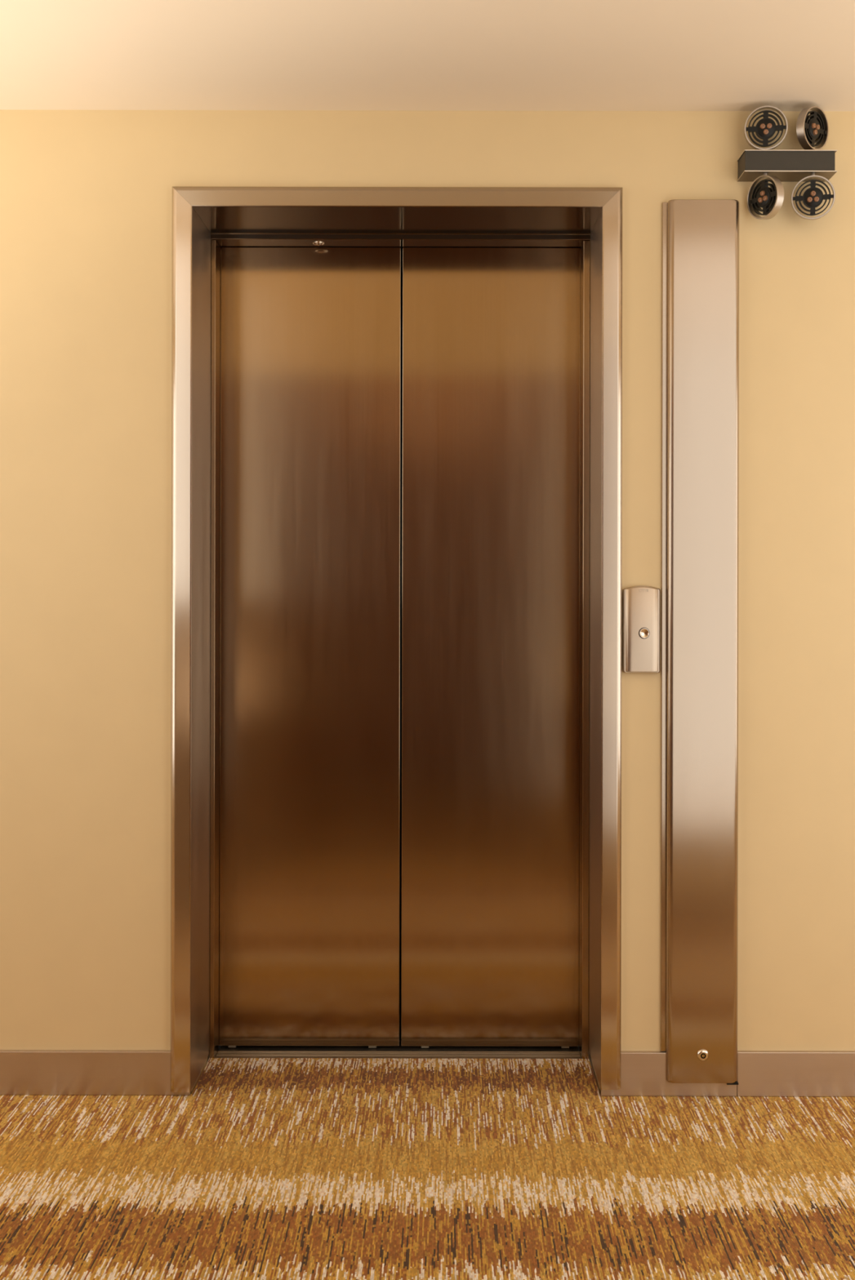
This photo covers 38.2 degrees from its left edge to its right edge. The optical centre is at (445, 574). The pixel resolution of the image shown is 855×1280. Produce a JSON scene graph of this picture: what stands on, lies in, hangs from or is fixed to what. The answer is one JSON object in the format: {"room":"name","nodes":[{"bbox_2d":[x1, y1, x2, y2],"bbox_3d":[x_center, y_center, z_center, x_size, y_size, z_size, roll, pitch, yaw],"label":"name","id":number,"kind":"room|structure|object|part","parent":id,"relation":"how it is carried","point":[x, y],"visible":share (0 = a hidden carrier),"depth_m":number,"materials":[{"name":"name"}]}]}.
{"room":"lobby","nodes":[
{"label":"lobby","id":0,"kind":"room"},
{"bbox_2d":[218,246,580,1050],"bbox_3d":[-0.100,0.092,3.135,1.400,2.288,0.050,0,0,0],"label":"elevator door","id":1,"kind":"structure","parent":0,"point":[401,246],"depth_m":3.14,"materials":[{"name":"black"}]},
{"bbox_2d":[215,1040,581,1058],"bbox_3d":[-0.115,1.192,3.072,0.894,0.027,0.132,0,0,0],"label":"door sill","id":2,"kind":"structure","parent":1,"relation":"attached to","point":[399,1051],"depth_m":3.06,"materials":[{"name":"metal"}]},
{"bbox_3d":[-0.115,1.194,3.072,0.894,0.023,0.132,0,0,0],"label":"sill plate","id":3,"kind":"part","parent":2,"relation":"part of","materials":[{"name":"metal"}]},
{"bbox_2d":[0,109,854,1093],"bbox_3d":[-0.150,0.072,2.970,5.700,2.248,0.340,0,0,0],"label":"wall","id":4,"kind":"structure","parent":0,"point":[86,196],"depth_m":2.80,"materials":[{"name":"beige paint"}]},
{"bbox_2d":[0,1049,191,1095],"bbox_3d":[-1.758,1.123,2.794,2.368,0.098,0.012,0,0,0],"label":"baseboard","id":5,"kind":"structure","parent":4,"relation":"attached to","point":[22,1072],"depth_m":2.79,"materials":[{"name":"wood"}]},
{"bbox_2d":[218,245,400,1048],"bbox_3d":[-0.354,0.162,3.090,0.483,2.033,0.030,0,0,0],"label":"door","id":6,"kind":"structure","parent":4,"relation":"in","point":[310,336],"depth_m":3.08,"materials":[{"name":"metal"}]},
{"bbox_2d":[170,186,622,1092],"bbox_3d":[-0.110,0.165,2.924,1.016,2.080,0.288,0,0,0],"label":"door frame","id":7,"kind":"structure","parent":4,"relation":"attached to","point":[589,219],"depth_m":2.81,"materials":[{"name":"metal"}]},
{"bbox_3d":[-0.108,-0.828,3.003,0.921,0.001,0.003,0,0,0],"label":"edge trim","id":8,"kind":"part","parent":7,"relation":"part of","materials":[{"name":"metal"}]},
{"bbox_2d":[622,585,659,672],"bbox_3d":[0.443,0.122,2.788,0.084,0.197,0.023,0,0,0],"label":"panel","id":9,"kind":"object","parent":4,"relation":"attached to","point":[641,603],"visible":1,"depth_m":2.78,"materials":[{"name":"metal"}]},
{"bbox_2d":[660,199,738,1084],"bbox_3d":[0.575,0.150,2.784,0.171,1.989,0.030,0,0,0],"label":"panel","id":10,"kind":"object","parent":4,"relation":"attached to","point":[699,746],"visible":1,"depth_m":2.77,"materials":[{"name":"metal"}]},
{"bbox_2d":[600,1050,854,1096],"bbox_3d":[1.494,1.129,2.794,2.287,0.100,0.012,0,0,0],"label":"baseboard","id":11,"kind":"structure","parent":4,"relation":"attached to","point":[759,1073],"depth_m":2.79,"materials":[{"name":"wood"}]},
{"bbox_2d":[736,105,836,220],"bbox_3d":[0.762,-0.917,2.751,0.204,0.251,0.098,0,0,0],"label":"wall spotlight","id":12,"kind":"object","parent":4,"relation":"attached to","point":[758,166],"visible":1,"depth_m":2.74,"materials":[{"name":"grey paint"}]},
{"bbox_2d":[751,179,776,215],"bbox_3d":[0.711,-0.839,2.747,0.011,0.076,0.076,-6,3,-31],"label":"spotlight","id":13,"kind":"object","parent":12,"relation":"in","point":[762,196],"depth_m":2.74,"materials":[{"name":"black metal"}]},
{"bbox_2d":[747,110,782,146],"bbox_3d":[0.712,-0.993,2.748,0.076,0.076,0.011,0,9,9],"label":"spotlight","id":14,"kind":"object","parent":12,"relation":"in","point":[766,127],"depth_m":2.74,"materials":[{"name":"black metal"}]},
{"bbox_3d":[0.762,-0.892,2.764,0.204,0.002,0.072,0,0,0],"label":"edge plate","id":15,"kind":"part","parent":12,"relation":"part of","materials":[{"name":"silver metal"}]},
{"bbox_3d":[0.763,-0.938,2.764,0.204,0.002,0.072,0,0,0],"label":"edge plate","id":16,"kind":"part","parent":12,"relation":"part of","materials":[{"name":"silver metal"}]},
{"bbox_2d":[794,179,830,215],"bbox_3d":[0.817,-0.839,2.748,0.076,0.076,0.011,0,11,12],"label":"spotlight","id":17,"kind":"object","parent":12,"relation":"in","point":[813,196],"depth_m":2.74,"materials":[{"name":"black metal"}]},
{"bbox_2d":[804,111,824,146],"bbox_3d":[0.818,-0.995,2.756,0.076,0.076,0.011,0,5,-39],"label":"spotlight","id":18,"kind":"object","parent":12,"relation":"in","point":[814,123],"depth_m":2.75,"materials":[{"name":"black metal"}]},
{"bbox_2d":[0,1057,854,1279],"bbox_3d":[-0.152,1.206,0.803,5.700,0.060,4.406,0,0,0],"label":"floor","id":19,"kind":"structure","parent":0,"point":[270,1168],"depth_m":2.39,"materials":[{"name":"carpet"}]},
{"bbox_2d":[0,0,854,111],"bbox_3d":[-0.148,-1.203,0.870,5.700,0.302,4.540,0,0,0],"label":"ceiling","id":20,"kind":"structure","parent":0,"point":[55,55],"depth_m":2.50,"materials":[{"name":"paint"}]}
]}

